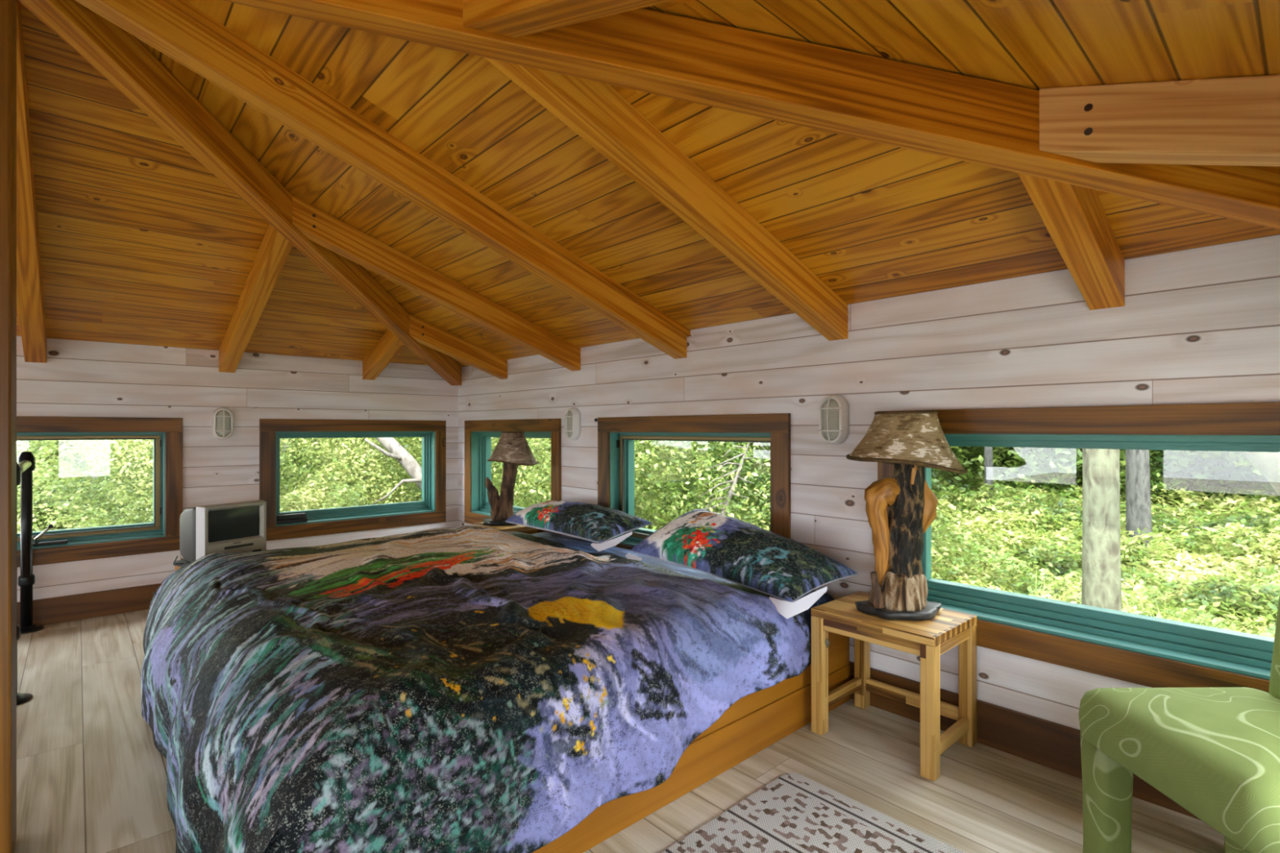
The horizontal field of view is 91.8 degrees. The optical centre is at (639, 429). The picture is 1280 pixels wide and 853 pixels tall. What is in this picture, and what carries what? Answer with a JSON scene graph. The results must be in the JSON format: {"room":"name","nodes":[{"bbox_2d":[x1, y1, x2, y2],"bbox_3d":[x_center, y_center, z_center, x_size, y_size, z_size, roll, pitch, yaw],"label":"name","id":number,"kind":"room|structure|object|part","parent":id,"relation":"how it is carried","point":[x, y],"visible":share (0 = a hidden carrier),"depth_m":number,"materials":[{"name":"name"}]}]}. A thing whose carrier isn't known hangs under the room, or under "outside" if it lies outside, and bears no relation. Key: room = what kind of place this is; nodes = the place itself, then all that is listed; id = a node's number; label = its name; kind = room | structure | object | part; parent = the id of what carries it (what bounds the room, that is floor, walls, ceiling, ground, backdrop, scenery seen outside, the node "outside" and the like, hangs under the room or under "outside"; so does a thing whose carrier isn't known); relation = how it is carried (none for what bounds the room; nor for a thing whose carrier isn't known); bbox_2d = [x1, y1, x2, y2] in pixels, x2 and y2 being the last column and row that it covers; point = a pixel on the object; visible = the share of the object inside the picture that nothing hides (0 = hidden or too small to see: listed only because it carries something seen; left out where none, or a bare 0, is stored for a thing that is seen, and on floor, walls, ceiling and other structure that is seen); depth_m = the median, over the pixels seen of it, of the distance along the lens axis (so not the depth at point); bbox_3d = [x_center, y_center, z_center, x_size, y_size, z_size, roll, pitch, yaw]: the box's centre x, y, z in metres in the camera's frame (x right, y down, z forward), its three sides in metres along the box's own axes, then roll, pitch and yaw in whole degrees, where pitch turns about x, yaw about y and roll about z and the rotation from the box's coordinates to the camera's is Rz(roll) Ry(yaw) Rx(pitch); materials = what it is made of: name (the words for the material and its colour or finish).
{"room":"bedroom","nodes":[
{"label":"bedroom","id":0,"kind":"room"},
{"bbox_2d":[16,336,458,602],"bbox_3d":[-3.777,0.329,3.813,5.600,1.782,0.160,0,0,-42],"label":"wall","id":1,"kind":"structure","parent":0,"point":[77,378],"depth_m":4.38,"materials":[{"name":"white wood"}]},
{"bbox_2d":[17,582,161,626],"bbox_3d":[-3.716,1.120,3.746,5.600,0.160,0.020,0,0,-42],"label":"baseboard","id":2,"kind":"structure","parent":1,"relation":"attached to","point":[51,611],"depth_m":3.94,"materials":[{"name":"brown wood"}]},
{"bbox_2d":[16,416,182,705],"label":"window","id":3,"kind":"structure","parent":1,"relation":"in","point":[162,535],"depth_m":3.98,"materials":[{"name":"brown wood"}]},
{"bbox_3d":[-2.774,0.660,2.724,0.076,1.056,0.076,0,0,-42],"label":"railing post","id":4,"kind":"part","parent":3,"relation":"part of","materials":[{"name":"black metal"}]},
{"bbox_3d":[-3.215,0.205,3.209,0.045,0.046,1.290,0,0,-42],"label":"handrail","id":5,"kind":"part","parent":3,"relation":"part of","materials":[{"name":"black metal"}]},
{"bbox_3d":[-3.655,0.660,3.694,0.076,1.056,0.076,0,0,-42],"label":"railing post","id":6,"kind":"part","parent":3,"relation":"part of","materials":[{"name":"black metal"}]},
{"bbox_3d":[-3.215,0.665,3.209,0.150,1.067,1.460,0,0,-42],"label":"pipe railing","id":7,"kind":"part","parent":3,"relation":"part of","materials":[{"name":"black metal"}]},
{"bbox_3d":[-3.654,0.648,3.794,0.080,0.100,0.035,0,0,-30],"label":"crank arm","id":8,"kind":"part","parent":3,"relation":"part of","materials":[{"name":"silver metal"}]},
{"bbox_3d":[-3.727,0.362,3.830,1.212,0.642,0.014,0,0,-42],"label":"screen frame","id":9,"kind":"part","parent":3,"relation":"part of","materials":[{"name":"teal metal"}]},
{"bbox_3d":[-3.771,0.369,3.878,1.212,0.657,0.072,0,0,-42],"label":"sash","id":10,"kind":"part","parent":3,"relation":"part of","materials":[{"name":"teal paint"}]},
{"bbox_2d":[211,407,233,439],"bbox_3d":[-2.956,-0.042,4.397,0.126,0.226,0.080,0,0,-42],"label":"light","id":11,"kind":"object","parent":1,"relation":"attached to","point":[222,419],"visible":1,"depth_m":4.38,"materials":[{"name":"white plastic"}]},
{"bbox_2d":[259,418,445,541],"bbox_3d":[-2.330,0.375,5.121,1.442,0.906,0.191,0,0,-42],"label":"window","id":12,"kind":"structure","parent":1,"relation":"in","point":[432,508],"depth_m":5.05,"materials":[{"name":"brown wood"}]},
{"bbox_2d":[276,512,307,524],"bbox_3d":[-2.671,0.683,4.750,0.213,0.066,0.051,0,0,-42],"label":"case","id":13,"kind":"object","parent":12,"relation":"on","point":[294,517],"visible":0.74,"depth_m":4.73,"materials":[{"name":"black plastic"}]},
{"bbox_3d":[-2.672,0.667,4.750,0.205,0.034,0.044,0,0,-42],"label":"case lid","id":14,"kind":"part","parent":13,"relation":"part of","materials":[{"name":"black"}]},
{"bbox_3d":[-2.359,0.369,5.161,1.202,0.657,0.072,0,0,-42],"label":"sash","id":15,"kind":"part","parent":12,"relation":"part of","materials":[{"name":"teal paint"}]},
{"bbox_2d":[13,608,1224,852],"bbox_3d":[-1.840,1.260,1.682,5.920,0.120,5.920,0,0,-42],"label":"floor","id":16,"kind":"structure","parent":0,"point":[91,773],"depth_m":2.12,"materials":[{"name":"brown wood"}]},
{"bbox_2d":[0,0,16,852],"bbox_3d":[-1.840,-0.132,1.682,0.200,2.664,0.200,0,0,-42],"label":"post","id":17,"kind":"object","parent":16,"relation":"on","point":[7,7],"visible":1,"depth_m":1.67,"materials":[{"name":"brown wood"}]},
{"bbox_2d":[18,0,461,385],"bbox_3d":[-1.743,-0.928,3.706,0.096,1.068,3.765,0,0,3],"label":"rafter","id":18,"kind":"object","parent":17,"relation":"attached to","point":[117,54],"visible":0.97,"depth_m":2.52,"materials":[{"name":"brown wood"}]},
{"bbox_2d":[173,549,266,571],"bbox_3d":[-2.384,0.970,3.667,0.440,0.420,0.465,0,0,29],"label":"stand","id":19,"kind":"object","parent":16,"relation":"on","point":[184,562],"visible":0.09,"depth_m":3.55,"materials":[{"name":"black wood"}]},
{"bbox_2d":[173,499,266,564],"bbox_3d":[-2.458,0.591,3.606,0.374,0.338,0.384,0,0,29],"label":"television","id":20,"kind":"object","parent":19,"relation":"on","point":[237,526],"visible":0.77,"depth_m":3.49,"materials":[{"name":"grey plastic"}]},
{"bbox_3d":[-2.623,0.743,3.507,0.117,0.034,0.043,0,0,40],"label":"power cord","id":21,"kind":"part","parent":20,"relation":"part of","materials":[{"name":"black plastic"}]},
{"bbox_2d":[473,522,537,533],"bbox_3d":[-0.992,0.952,4.615,0.340,0.497,0.400,0,0,-42],"label":"nightstand","id":22,"kind":"object","parent":16,"relation":"on","point":[517,528],"visible":0.03,"depth_m":4.49,"materials":[{"name":"brown wood"}]},
{"bbox_2d":[483,431,538,525],"bbox_3d":[-0.945,0.359,4.611,0.370,0.685,0.371,0,0,-40],"label":"table lamp","id":23,"kind":"object","parent":22,"relation":"on","point":[512,449],"visible":0.98,"depth_m":4.56,"materials":[{"name":"wood"}]},
{"bbox_3d":[-0.946,0.141,4.611,0.362,0.237,0.360,0,0,0],"label":"lampshade","id":24,"kind":"part","parent":23,"relation":"part of","materials":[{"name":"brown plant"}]},
{"bbox_3d":[-0.946,0.240,4.611,0.373,0.050,0.371,0,0,0],"label":"braid trim","id":25,"kind":"part","parent":23,"relation":"part of","materials":[{"name":"brown fabric"}]},
{"bbox_2d":[532,631,850,852],"bbox_3d":[-0.708,1.034,2.889,2.240,0.333,2.416,0,0,-42],"label":"platform bed","id":26,"kind":"object","parent":16,"relation":"on","point":[757,721],"visible":0.15,"depth_m":2.17,"materials":[{"name":"brown wood"}]},
{"bbox_2d":[141,524,811,852],"bbox_3d":[-0.882,0.890,2.728,1.978,0.566,2.569,0,0,-42],"label":"duvet","id":27,"kind":"object","parent":26,"relation":"on","point":[471,688],"visible":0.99,"depth_m":1.81,"materials":[{"name":"multicoloured fabric"}]},
{"bbox_2d":[529,532,834,633],"bbox_3d":[-0.629,0.795,2.943,2.028,0.139,2.322,0,0,-42],"label":"mattress","id":28,"kind":"object","parent":26,"relation":"on","point":[571,542],"visible":0.07,"depth_m":3.45,"materials":[{"name":"white fabric"}]},
{"bbox_2d":[505,500,652,551],"bbox_3d":[-0.442,0.548,3.797,0.357,0.197,1.166,0,0,-40],"label":"pillow","id":29,"kind":"object","parent":28,"relation":"on","point":[597,523],"visible":1,"depth_m":3.54,"materials":[{"name":"multicoloured fabric"}]},
{"bbox_2d":[625,509,857,618],"bbox_3d":[0.421,0.566,2.847,0.449,0.320,1.048,0,0,-42],"label":"pillow","id":30,"kind":"object","parent":28,"relation":"on","point":[730,548],"visible":1,"depth_m":2.65,"materials":[{"name":"multicoloured fabric"}]},
{"bbox_2d":[661,773,964,852],"bbox_3d":[0.288,1.194,1.255,1.575,0.011,1.025,0,0,-42],"label":"rug","id":31,"kind":"object","parent":16,"relation":"on","point":[794,812],"visible":1,"depth_m":1.84,"materials":[{"name":"white fabric"}]},
{"bbox_2d":[810,591,977,781],"bbox_3d":[0.983,0.955,2.415,0.388,0.491,0.481,0,0,-42],"label":"side table","id":32,"kind":"object","parent":16,"relation":"on","point":[928,639],"visible":0.93,"depth_m":2.34,"materials":[{"name":"brown wood"}]},
{"bbox_3d":[0.713,0.970,2.461,0.050,0.460,0.050,0,0,-42],"label":"leg","id":33,"kind":"part","parent":32,"relation":"part of","materials":[{"name":"brown wood"}]},
{"bbox_3d":[0.963,0.970,2.688,0.050,0.460,0.050,0,0,-42],"label":"leg","id":34,"kind":"part","parent":32,"relation":"part of","materials":[{"name":"brown wood"}]},
{"bbox_2d":[845,410,968,621],"bbox_3d":[1.024,0.320,2.396,0.432,0.778,0.430,0,0,0],"label":"table lamp","id":35,"kind":"object","parent":32,"relation":"on","point":[913,442],"visible":1,"depth_m":2.35,"materials":[{"name":"wood"}]},
{"bbox_3d":[1.025,-0.063,2.396,0.226,0.012,0.226,0,0,0],"label":"braid trim","id":36,"kind":"part","parent":35,"relation":"part of","materials":[{"name":"brown fabric"}]},
{"bbox_3d":[1.025,0.046,2.396,0.418,0.219,0.416,0,0,0],"label":"lampshade","id":37,"kind":"part","parent":35,"relation":"part of","materials":[{"name":"brown fabric"}]},
{"bbox_3d":[1.024,0.131,2.396,0.432,0.064,0.430,0,0,0],"label":"braid trim","id":38,"kind":"part","parent":35,"relation":"part of","materials":[{"name":"brown fabric"}]},
{"bbox_3d":[1.002,0.970,2.143,0.050,0.460,0.050,0,0,-42],"label":"leg","id":39,"kind":"part","parent":32,"relation":"part of","materials":[{"name":"brown wood"}]},
{"bbox_3d":[1.253,0.970,2.370,0.050,0.460,0.050,0,0,-42],"label":"leg","id":40,"kind":"part","parent":32,"relation":"part of","materials":[{"name":"brown wood"}]},
{"bbox_2d":[1078,595,1279,852],"bbox_3d":[1.490,0.640,1.473,0.568,1.120,0.528,0,0,-1],"label":"upholstered chair","id":41,"kind":"object","parent":16,"relation":"on","point":[1214,752],"visible":1,"depth_m":1.48,"materials":[{"name":"green fabric"}]},
{"bbox_3d":[1.265,1.021,1.681,0.096,0.358,0.096,0,0,-1],"label":"leg","id":42,"kind":"part","parent":41,"relation":"part of","materials":[{"name":"green fabric"}]},
{"bbox_3d":[1.466,0.767,1.473,0.520,0.161,0.528,0,0,-1],"label":"seat","id":43,"kind":"part","parent":41,"relation":"part of","materials":[{"name":"green fabric"}]},
{"bbox_3d":[1.270,1.021,1.261,0.096,0.358,0.096,0,0,-1],"label":"leg","id":44,"kind":"part","parent":41,"relation":"part of","materials":[{"name":"green fabric"}]},
{"bbox_3d":[1.719,0.425,1.444,0.112,0.690,0.428,0,0,-1],"label":"backrest","id":45,"kind":"part","parent":41,"relation":"part of","materials":[{"name":"green fabric"}]},
{"bbox_2d":[16,0,1279,367],"bbox_3d":[-1.840,-0.963,1.682,6.840,1.223,6.840,0,0,-42],"label":"ceiling","id":46,"kind":"structure","parent":0,"point":[872,220],"depth_m":2.33,"materials":[{"name":"brown wood"}]},
{"bbox_2d":[16,0,46,363],"bbox_3d":[-2.781,-0.942,2.787,0.096,1.069,2.698,0,0,-42],"label":"rafter","id":47,"kind":"object","parent":46,"relation":"attached to","point":[29,291],"visible":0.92,"depth_m":2.82,"materials":[{"name":"brown wood"}]},
{"bbox_2d":[218,223,293,373],"bbox_3d":[-2.374,-0.781,3.798,0.096,0.746,1.750,0,0,-42],"label":"rafter","id":48,"kind":"object","parent":46,"relation":"attached to","point":[273,251],"visible":0.74,"depth_m":3.67,"materials":[{"name":"brown wood"}]},
{"bbox_2d":[75,0,690,359],"bbox_3d":[-0.750,-0.941,2.648,2.688,1.066,0.122,0,0,-42],"label":"rafter","id":49,"kind":"object","parent":46,"relation":"attached to","point":[178,29],"visible":1,"depth_m":2.35,"materials":[{"name":"brown wood"}]},
{"bbox_2d":[362,329,405,380],"bbox_3d":[-1.978,-0.614,4.822,0.096,0.412,0.768,0,0,-42],"label":"rafter","id":50,"kind":"object","parent":46,"relation":"attached to","point":[389,345],"visible":0.71,"depth_m":4.82,"materials":[{"name":"brown wood"}]},
{"bbox_2d":[292,195,580,371],"bbox_3d":[-1.098,-0.786,3.707,1.778,0.756,0.098,0,0,-42],"label":"rafter","id":51,"kind":"object","parent":46,"relation":"attached to","point":[316,224],"visible":1,"depth_m":3.54,"materials":[{"name":"brown wood"}]},
{"bbox_2d":[409,314,507,379],"bbox_3d":[-1.394,-0.619,4.762,0.798,0.422,0.098,0,0,-42],"label":"rafter","id":52,"kind":"object","parent":46,"relation":"attached to","point":[427,334],"visible":1,"depth_m":4.71,"materials":[{"name":"brown wood"}]},
{"bbox_2d":[462,0,672,37],"bbox_3d":[0.186,-0.786,0.941,0.096,0.756,1.778,0,0,-42],"label":"rafter","id":53,"kind":"object","parent":46,"relation":"attached to","point":[510,18],"visible":1,"depth_m":1.39,"materials":[{"name":"brown wood"}]},
{"bbox_2d":[484,57,848,341],"bbox_3d":[0.247,-0.786,2.227,1.778,0.756,0.096,0,0,-42],"label":"rafter","id":54,"kind":"object","parent":46,"relation":"attached to","point":[595,111],"visible":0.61,"depth_m":2.08,"materials":[{"name":"brown wood"}]},
{"bbox_2d":[222,0,1279,229],"bbox_3d":[0.184,-0.928,1.585,3.765,1.068,0.096,0,0,3],"label":"rafter","id":55,"kind":"object","parent":46,"relation":"attached to","point":[909,106],"visible":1,"depth_m":1.54,"materials":[{"name":"brown wood"}]},
{"bbox_2d":[1017,173,1124,310],"bbox_3d":[1.284,-0.617,1.826,0.783,0.417,0.096,0,0,-42],"label":"rafter","id":56,"kind":"object","parent":46,"relation":"attached to","point":[1075,218],"visible":0.56,"depth_m":1.82,"materials":[{"name":"brown wood"}]},
{"bbox_2d":[1039,74,1279,166],"bbox_3d":[1.262,-0.616,1.242,0.098,0.416,0.778,0,0,-42],"label":"rafter","id":57,"kind":"object","parent":46,"relation":"attached to","point":[1233,121],"visible":1,"depth_m":1.33,"materials":[{"name":"brown wood"}]},
{"bbox_2d":[458,234,1279,729],"bbox_3d":[0.291,0.329,3.619,0.160,1.782,5.920,0,0,-42],"label":"wall","id":58,"kind":"structure","parent":0,"point":[1201,325],"depth_m":2.50,"materials":[{"name":"white wood"}]},
{"bbox_2d":[464,418,561,534],"bbox_3d":[-0.999,0.375,5.030,0.191,0.906,1.460,0,0,-42],"label":"window","id":59,"kind":"structure","parent":58,"relation":"in","point":[478,434],"depth_m":5.36,"materials":[{"name":"brown wood"}]},
{"bbox_3d":[-0.962,0.369,5.063,0.072,0.657,1.209,0,0,-42],"label":"sash","id":60,"kind":"part","parent":59,"relation":"part of","materials":[{"name":"teal paint"}]},
{"bbox_2d":[563,407,580,439],"bbox_3d":[-0.480,-0.038,4.290,0.080,0.226,0.126,0,0,-42],"label":"light","id":61,"kind":"object","parent":58,"relation":"attached to","point":[571,416],"visible":1,"depth_m":4.26,"materials":[{"name":"white plastic"}]},
{"bbox_2d":[597,413,791,550],"bbox_3d":[0.289,0.375,3.614,0.191,0.906,1.485,0,0,-42],"label":"window","id":62,"kind":"structure","parent":58,"relation":"in","point":[616,436],"depth_m":3.57,"materials":[{"name":"brown wood"}]},
{"bbox_3d":[0.328,0.369,3.644,0.072,0.657,1.224,0,0,-42],"label":"sash","id":63,"kind":"part","parent":62,"relation":"part of","materials":[{"name":"teal paint"}]},
{"bbox_3d":[0.280,0.362,3.600,0.014,0.642,1.224,0,0,-42],"label":"screen frame","id":64,"kind":"part","parent":62,"relation":"part of","materials":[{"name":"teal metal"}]},
{"bbox_2d":[818,395,848,444],"bbox_3d":[0.869,-0.044,2.806,0.080,0.226,0.126,0,0,-42],"label":"light","id":65,"kind":"object","parent":58,"relation":"attached to","point":[833,410],"visible":1,"depth_m":2.78,"materials":[{"name":"white plastic"}]},
{"bbox_2d":[848,661,1202,821],"bbox_3d":[0.225,1.120,3.559,0.020,0.160,5.600,0,0,-42],"label":"baseboard","id":66,"kind":"structure","parent":58,"relation":"attached to","point":[1051,744],"depth_m":2.27,"materials":[{"name":"brown wood"}]},
{"bbox_2d":[877,402,1279,693],"bbox_3d":[1.587,0.375,2.185,0.191,0.906,1.475,0,0,-42],"label":"window","id":67,"kind":"structure","parent":58,"relation":"in","point":[1149,651],"depth_m":2.09,"materials":[{"name":"brown wood"}]},
{"bbox_3d":[1.624,0.369,2.219,0.072,0.657,1.231,0,0,-42],"label":"sash","id":68,"kind":"part","parent":67,"relation":"part of","materials":[{"name":"teal paint"}]},
{"bbox_2d":[931,445,1275,491],"bbox_3d":[13.552,-1.804,15.830,22.404,6.294,12.616,0,0,40],"label":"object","id":69,"kind":"object","parent":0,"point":[1057,459],"visible":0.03,"depth_m":13.89,"materials":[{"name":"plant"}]},
{"bbox_2d":[1240,451,1279,496],"bbox_3d":[4.659,0.768,4.400,1.727,2.542,0.394,0,0,0],"label":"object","id":70,"kind":"object","parent":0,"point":[1268,464],"visible":0.18,"depth_m":4.37,"materials":[{"name":"white"}]},
{"label":"outside","id":71,"kind":"structure","parent":0,"visible":0},
{"bbox_2d":[525,451,1279,631],"bbox_3d":[0.165,0.500,14.046,54.000,4.108,54.000,0,0,-42],"label":"ground","id":72,"kind":"structure","parent":71,"point":[1028,451],"depth_m":13.04,"materials":[{"name":"green plant"}]},
{"bbox_2d":[16,439,153,533],"bbox_3d":[-5.579,0.778,6.208,3.696,2.101,3.359,0,0,-42],"label":"foliage","id":73,"kind":"object","parent":72,"relation":"on","point":[133,453],"visible":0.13,"depth_m":6.10,"materials":[{"name":"green plant"}]},
{"bbox_2d":[90,440,108,486],"bbox_3d":[-8.901,-2.789,10.043,5.184,10.614,6.137,0,0,-42],"label":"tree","id":74,"kind":"object","parent":72,"relation":"on","point":[104,468],"visible":0.02,"depth_m":10.35,"materials":[{"name":"green plant"}]},
{"bbox_2d":[17,439,662,533],"bbox_3d":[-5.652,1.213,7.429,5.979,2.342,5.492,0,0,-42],"label":"undergrowth","id":75,"kind":"object","parent":72,"relation":"on","point":[310,498],"visible":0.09,"depth_m":7.64,"materials":[{"name":"green plant"}]},
{"bbox_2d":[16,437,769,506],"bbox_3d":[-6.043,-1.553,18.363,30.649,6.809,15.658,0,0,-18],"label":"foliage","id":76,"kind":"object","parent":72,"relation":"on","point":[59,443],"visible":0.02,"depth_m":12.07,"materials":[{"name":"green plant"}]},
{"bbox_2d":[364,437,422,504],"bbox_3d":[-2.773,1.052,7.439,1.698,3.027,0.496,0,0,-2],"label":"tree","id":77,"kind":"object","parent":72,"relation":"on","point":[396,451],"visible":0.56,"depth_m":7.52,"materials":[{"name":"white plant"}]},
{"bbox_2d":[280,436,537,511],"bbox_3d":[-3.536,0.198,8.855,4.952,3.270,5.001,0,0,-22],"label":"foliage","id":78,"kind":"object","parent":72,"relation":"on","point":[356,459],"visible":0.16,"depth_m":7.91,"materials":[{"name":"green plant"}]},
{"bbox_2d":[491,437,770,531],"bbox_3d":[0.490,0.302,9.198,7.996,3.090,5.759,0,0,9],"label":"foliage","id":79,"kind":"object","parent":72,"relation":"on","point":[537,478],"visible":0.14,"depth_m":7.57,"materials":[{"name":"green plant"}]},
{"bbox_2d":[698,442,766,518],"bbox_3d":[0.995,0.595,6.963,0.834,1.436,0.132,0,0,0],"label":"tree","id":80,"kind":"object","parent":72,"relation":"on","point":[734,482],"visible":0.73,"depth_m":6.97,"materials":[{"name":"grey plant"}]},
{"bbox_2d":[634,446,1279,638],"bbox_3d":[6.501,1.240,16.096,21.724,2.387,22.496,0,0,-28],"label":"trees","id":81,"kind":"object","parent":72,"relation":"on","point":[1234,525],"visible":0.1,"depth_m":9.45,"materials":[{"name":"green plant"}]},
{"bbox_2d":[640,507,1279,635],"bbox_3d":[3.780,1.861,8.403,9.228,1.172,13.836,0,0,-42],"label":"undergrowth","id":82,"kind":"object","parent":72,"relation":"on","point":[1026,539],"visible":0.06,"depth_m":8.85,"materials":[{"name":"green plant"}]},
{"bbox_2d":[983,446,994,514],"bbox_3d":[7.479,-2.769,13.499,5.398,9.752,6.000,0,0,-42],"label":"tree","id":83,"kind":"object","parent":72,"relation":"on","point":[988,468],"visible":0.02,"depth_m":13.39,"materials":[{"name":"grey plant"}]},
{"bbox_2d":[1081,448,1121,611],"bbox_3d":[4.105,-2.760,5.095,5.416,10.651,6.070,0,0,-42],"label":"tree","id":84,"kind":"object","parent":72,"relation":"on","point":[1101,583],"visible":0.11,"depth_m":5.17,"materials":[{"name":"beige plant"}]},
{"bbox_2d":[976,569,1266,635],"bbox_3d":[3.975,1.959,5.537,2.506,1.042,2.479,0,0,-42],"label":"grass","id":85,"kind":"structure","parent":72,"relation":"on","point":[1065,593],"depth_m":5.80,"materials":[{"name":"green plant"}]},
{"bbox_2d":[1124,449,1152,572],"bbox_3d":[7.941,-2.772,9.736,6.237,10.406,5.393,0,0,-42],"label":"tree","id":86,"kind":"object","parent":72,"relation":"on","point":[1138,494],"visible":0.02,"depth_m":9.51,"materials":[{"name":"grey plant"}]}
]}

